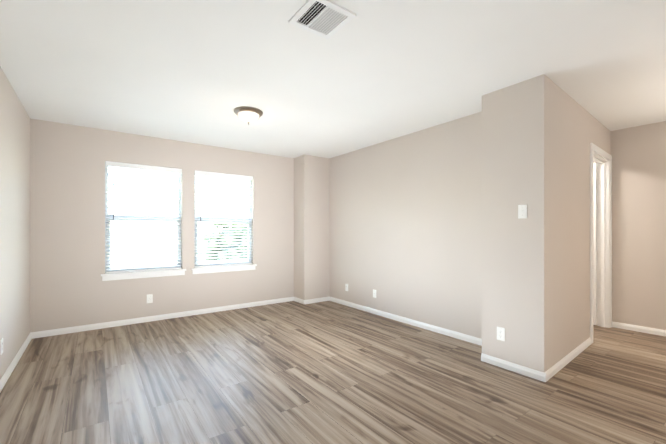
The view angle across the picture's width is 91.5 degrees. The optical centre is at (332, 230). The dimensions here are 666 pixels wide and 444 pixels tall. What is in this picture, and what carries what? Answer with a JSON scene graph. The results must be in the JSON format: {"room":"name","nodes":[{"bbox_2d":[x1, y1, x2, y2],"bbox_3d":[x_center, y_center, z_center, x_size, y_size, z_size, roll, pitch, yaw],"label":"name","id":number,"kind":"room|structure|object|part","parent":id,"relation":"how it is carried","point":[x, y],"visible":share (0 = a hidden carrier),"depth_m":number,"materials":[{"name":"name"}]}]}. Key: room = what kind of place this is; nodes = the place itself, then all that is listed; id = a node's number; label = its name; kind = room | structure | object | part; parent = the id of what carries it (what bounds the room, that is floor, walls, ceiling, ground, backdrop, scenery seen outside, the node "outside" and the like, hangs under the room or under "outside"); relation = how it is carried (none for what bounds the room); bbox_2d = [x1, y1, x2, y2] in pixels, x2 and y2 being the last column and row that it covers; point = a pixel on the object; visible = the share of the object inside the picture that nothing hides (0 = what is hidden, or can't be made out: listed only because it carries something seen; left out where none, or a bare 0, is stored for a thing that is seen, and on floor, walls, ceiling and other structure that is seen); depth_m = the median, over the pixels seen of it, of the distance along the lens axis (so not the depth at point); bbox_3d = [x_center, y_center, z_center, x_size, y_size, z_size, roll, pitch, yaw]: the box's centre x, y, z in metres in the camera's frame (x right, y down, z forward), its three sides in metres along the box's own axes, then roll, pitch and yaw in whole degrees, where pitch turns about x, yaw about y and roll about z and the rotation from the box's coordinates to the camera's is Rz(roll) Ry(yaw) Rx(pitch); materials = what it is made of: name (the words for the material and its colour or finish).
{"room":"empty living room","nodes":[
{"label":"empty living room","id":0,"kind":"room"},
{"bbox_2d":[0,66,29,378],"bbox_3d":[-1.253,-0.027,0.607,0.150,2.440,7.300,0,0,-36],"label":"wall","id":1,"kind":"structure","parent":0,"point":[14,225],"depth_m":2.85,"materials":[{"name":"beige paint"}]},
{"bbox_2d":[0,338,2,354],"bbox_3d":[-2.535,0.883,2.482,0.006,0.115,0.070,0,0,-36],"label":"electrical outlet","id":2,"kind":"object","parent":1,"relation":"attached to","point":[1,341],"visible":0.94,"depth_m":2.46,"materials":[{"name":"white plastic"}]},
{"bbox_2d":[0,332,31,391],"bbox_3d":[-1.231,1.159,0.716,0.014,0.068,7.150,0,0,-36],"label":"baseboard","id":3,"kind":"structure","parent":1,"relation":"attached to","point":[5,377],"depth_m":2.82,"materials":[{"name":"white wood"}]},
{"bbox_2d":[30,118,293,332],"bbox_3d":[-1.856,-0.027,4.787,4.130,2.440,0.150,0,0,-36],"label":"wall","id":4,"kind":"structure","parent":0,"point":[69,287],"depth_m":4.06,"materials":[{"name":"beige paint"}]},
{"bbox_2d":[105,162,180,272],"bbox_3d":[-2.511,-0.170,4.336,0.880,1.395,0.072,0,0,-36],"label":"window","id":5,"kind":"structure","parent":4,"relation":"in","point":[125,216],"depth_m":4.24,"materials":[{"name":"white plastic"}]},
{"bbox_2d":[108,167,177,267],"bbox_3d":[-2.508,-0.183,4.332,0.812,1.299,0.036,0,0,-36],"label":"window panel","id":6,"kind":"object","parent":5,"relation":"attached to","point":[146,214],"visible":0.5,"depth_m":4.33,"materials":[{"name":"clear glass"}]},
{"bbox_2d":[106,161,181,272],"bbox_3d":[-2.468,-0.171,4.278,0.870,1.389,0.074,0,0,-36],"label":"window blind","id":7,"kind":"object","parent":5,"relation":"attached to","point":[139,167],"depth_m":4.21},
{"bbox_3d":[-2.737,-0.471,4.041,0.012,0.672,0.011,0,0,-36],"label":"blind handle","id":8,"kind":"part","parent":7,"relation":"part of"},
{"bbox_2d":[118,168,118,270],"bbox_3d":[-2.473,-0.154,4.285,0.606,1.325,0.054,0,0,-36],"label":"blind cord","id":9,"kind":"object","parent":7,"relation":"hanging from","point":[118,219],"visible":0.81,"depth_m":4.08,"materials":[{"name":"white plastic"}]},
{"bbox_2d":[102,271,184,280],"bbox_3d":[-2.448,0.583,4.250,0.940,0.060,0.014,0,0,-36],"label":"apron","id":10,"kind":"object","parent":4,"relation":"attached to","point":[135,276],"visible":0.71,"depth_m":4.22,"materials":[{"name":"white wood"}]},
{"bbox_2d":[101,269,185,275],"bbox_3d":[-2.465,0.540,4.273,0.970,0.025,0.107,0,0,-36],"label":"window sill","id":11,"kind":"structure","parent":4,"relation":"attached to","point":[137,272],"depth_m":4.22,"materials":[{"name":"white wood"}]},
{"bbox_2d":[147,294,152,302],"bbox_3d":[-2.418,0.893,4.277,0.070,0.115,0.006,0,0,-36],"label":"outlet","id":12,"kind":"object","parent":4,"relation":"attached to","point":[151,298],"visible":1,"depth_m":4.28,"materials":[{"name":"white plastic"}]},
{"bbox_2d":[32,297,291,338],"bbox_3d":[-1.997,1.159,4.582,3.300,0.068,0.014,0,0,-36],"label":"baseboard","id":13,"kind":"structure","parent":4,"relation":"attached to","point":[74,329],"depth_m":4.26,"materials":[{"name":"white wood"}]},
{"bbox_2d":[195,175,251,265],"bbox_3d":[-1.673,-0.170,4.952,0.880,1.395,0.072,0,0,-36],"label":"window","id":14,"kind":"structure","parent":4,"relation":"in","point":[249,210],"depth_m":5.03,"materials":[{"name":"white plastic"}]},
{"bbox_2d":[196,176,247,262],"bbox_3d":[-1.670,-0.183,4.949,0.812,1.299,0.036,0,0,-36],"label":"window panel","id":15,"kind":"object","parent":14,"relation":"attached to","point":[220,222],"visible":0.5,"depth_m":4.93,"materials":[{"name":"clear glass"}]},
{"bbox_2d":[195,170,252,267],"bbox_3d":[-1.630,-0.171,4.894,0.870,1.389,0.074,0,0,-36],"label":"window blind","id":16,"kind":"object","parent":14,"relation":"attached to","point":[222,175],"depth_m":4.82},
{"bbox_3d":[-1.899,-0.471,4.657,0.012,0.672,0.011,0,0,-36],"label":"window blind handle","id":17,"kind":"part","parent":16,"relation":"part of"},
{"bbox_2d":[192,266,254,273],"bbox_3d":[-1.610,0.583,4.866,0.940,0.060,0.014,0,0,-36],"label":"apron","id":18,"kind":"object","parent":4,"relation":"attached to","point":[222,270],"visible":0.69,"depth_m":4.83,"materials":[{"name":"white wood"}]},
{"bbox_2d":[191,264,256,269],"bbox_3d":[-1.627,0.540,4.889,0.970,0.025,0.107,0,0,-36],"label":"window sill","id":19,"kind":"structure","parent":4,"relation":"attached to","point":[218,267],"depth_m":4.82,"materials":[{"name":"white wood"}]},
{"bbox_2d":[0,301,665,443],"bbox_3d":[1.797,1.233,2.942,7.830,0.080,7.450,0,0,-36],"label":"floor","id":20,"kind":"structure","parent":0,"point":[323,372],"depth_m":2.47,"materials":[{"name":"laminate"}]},
{"bbox_2d":[294,154,328,299],"bbox_3d":[-0.366,-0.027,5.572,0.500,2.440,0.350,0,0,-36],"label":"chase","id":21,"kind":"object","parent":20,"relation":"on","point":[311,227],"visible":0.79,"depth_m":5.42,"materials":[{"name":"beige paint"}]},
{"bbox_2d":[292,297,303,303],"bbox_3d":[-0.573,1.159,5.419,0.014,0.068,0.300,0,0,-36],"label":"baseboard","id":22,"kind":"structure","parent":21,"relation":"attached to","point":[296,299],"depth_m":5.42,"materials":[{"name":"white wood"}]},
{"bbox_2d":[304,297,327,303],"bbox_3d":[-0.272,1.159,5.415,0.494,0.068,0.014,0,0,-36],"label":"baseboard","id":23,"kind":"structure","parent":21,"relation":"attached to","point":[309,301],"depth_m":5.40,"materials":[{"name":"white wood"}]},
{"bbox_2d":[481,353,527,375],"bbox_3d":[1.493,1.159,2.812,0.014,0.068,0.431,0,0,-36],"label":"baseboard","id":24,"kind":"structure","parent":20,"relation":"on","point":[489,359],"depth_m":2.81,"materials":[{"name":"white wood"}]},
{"bbox_2d":[0,0,665,157],"bbox_3d":[1.797,-1.297,2.942,7.830,0.100,7.450,0,0,-36],"label":"ceiling","id":25,"kind":"structure","parent":0,"point":[372,72],"depth_m":2.43,"materials":[{"name":"white paint"}]},
{"bbox_2d":[234,106,262,122],"bbox_3d":[-0.882,-1.191,3.387,0.293,0.112,0.293,0,0,-36],"label":"ceiling light","id":26,"kind":"object","parent":25,"relation":"in","point":[247,108],"depth_m":3.31,"materials":[{"name":"white glass"}]},
{"bbox_3d":[-0.882,-1.174,3.387,0.218,0.077,0.218,0,0,-36],"label":"ceiling light shade","id":27,"kind":"part","parent":26,"relation":"part of","materials":[{"name":"white glass"}]},
{"bbox_2d":[288,0,355,38],"bbox_3d":[-0.065,-1.241,1.896,0.285,0.012,0.285,0,0,-36],"label":"ceiling vent","id":28,"kind":"object","parent":25,"relation":"in","point":[326,19],"visible":1,"depth_m":1.89,"materials":[{"name":"white metal"}]},
{"bbox_2d":[329,112,481,338],"bbox_3d":[0.765,-0.027,4.582,0.150,2.440,3.285,0,0,-36],"label":"wall","id":29,"kind":"structure","parent":0,"point":[405,226],"depth_m":4.10,"materials":[{"name":"beige paint"}]},
{"bbox_2d":[328,296,481,345],"bbox_3d":[0.803,1.159,4.392,0.014,0.068,2.935,0,0,-36],"label":"baseboard","id":30,"kind":"structure","parent":29,"relation":"attached to","point":[461,336],"depth_m":4.08,"materials":[{"name":"white wood"}]},
{"bbox_2d":[482,74,564,371],"bbox_3d":[1.737,-0.027,2.939,0.530,2.440,0.515,0,0,-36],"label":"column","id":31,"kind":"structure","parent":0,"point":[523,259],"depth_m":2.75,"materials":[{"name":"beige paint"}]},
{"bbox_2d":[497,327,504,340],"bbox_3d":[1.472,0.903,2.847,0.006,0.115,0.070,0,0,-36],"label":"outlet","id":32,"kind":"object","parent":31,"relation":"attached to","point":[502,333],"visible":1,"depth_m":2.84,"materials":[{"name":"white plastic"}]},
{"bbox_2d":[518,204,526,218],"bbox_3d":[1.579,-0.162,2.702,0.006,0.115,0.070,0,0,-36],"label":"light switch","id":33,"kind":"object","parent":31,"relation":"attached to","point":[523,208],"visible":1,"depth_m":2.70,"materials":[{"name":"white plastic"}]},
{"bbox_2d":[565,92,609,355],"bbox_3d":[3.260,-0.027,3.955,3.139,2.440,0.115,0,0,-40],"label":"wall","id":34,"kind":"structure","parent":0,"point":[584,128],"depth_m":3.17,"materials":[{"name":"beige paint"}]},
{"bbox_2d":[528,337,591,381],"bbox_3d":[2.198,1.159,2.997,1.371,0.068,0.090,0,0,-36],"label":"baseboard","id":35,"kind":"structure","parent":34,"relation":"attached to","point":[548,374],"depth_m":2.77,"materials":[{"name":"white wood"}]},
{"bbox_2d":[593,163,596,324],"bbox_3d":[3.026,0.166,4.354,0.160,2.031,0.787,0,0,-36],"label":"door","id":36,"kind":"structure","parent":34,"relation":"in","point":[594,243],"depth_m":4.08,"materials":[{"name":"white wood"}]},
{"bbox_2d":[590,143,611,342],"bbox_3d":[3.056,0.129,3.787,0.957,2.129,0.147,0,0,-40],"label":"door frame","id":37,"kind":"structure","parent":34,"relation":"attached to","point":[602,240],"depth_m":4.01,"materials":[{"name":"white wood"}]},
{"bbox_2d":[610,121,665,329],"bbox_3d":[4.780,-0.027,2.575,0.150,2.440,3.950,0,0,-40],"label":"wall","id":38,"kind":"structure","parent":0,"point":[638,154],"depth_m":3.85,"materials":[{"name":"beige paint"}]},
{"bbox_2d":[612,321,665,335],"bbox_3d":[4.568,1.159,2.711,0.218,0.068,3.465,0,0,-36],"label":"baseboard","id":39,"kind":"structure","parent":38,"relation":"attached to","point":[655,331],"depth_m":3.84,"materials":[{"name":"white wood"}]},
{"label":"outside","id":40,"kind":"structure","parent":0,"visible":0},
{"bbox_2d":[110,251,216,267],"bbox_3d":[-20.299,4.295,31.672,85.000,0.200,64.980,0,0,-36],"label":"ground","id":41,"kind":"structure","parent":40,"point":[144,259],"depth_m":47.73,"materials":[{"name":"white"}]},
{"bbox_2d":[198,222,247,262],"bbox_3d":[-4.430,1.810,14.152,2.980,4.768,3.059,0,0,-36],"label":"tree","id":42,"kind":"object","parent":41,"relation":"on","point":[227,225],"depth_m":13.30,"materials":[{"name":"green plant"}]}
]}

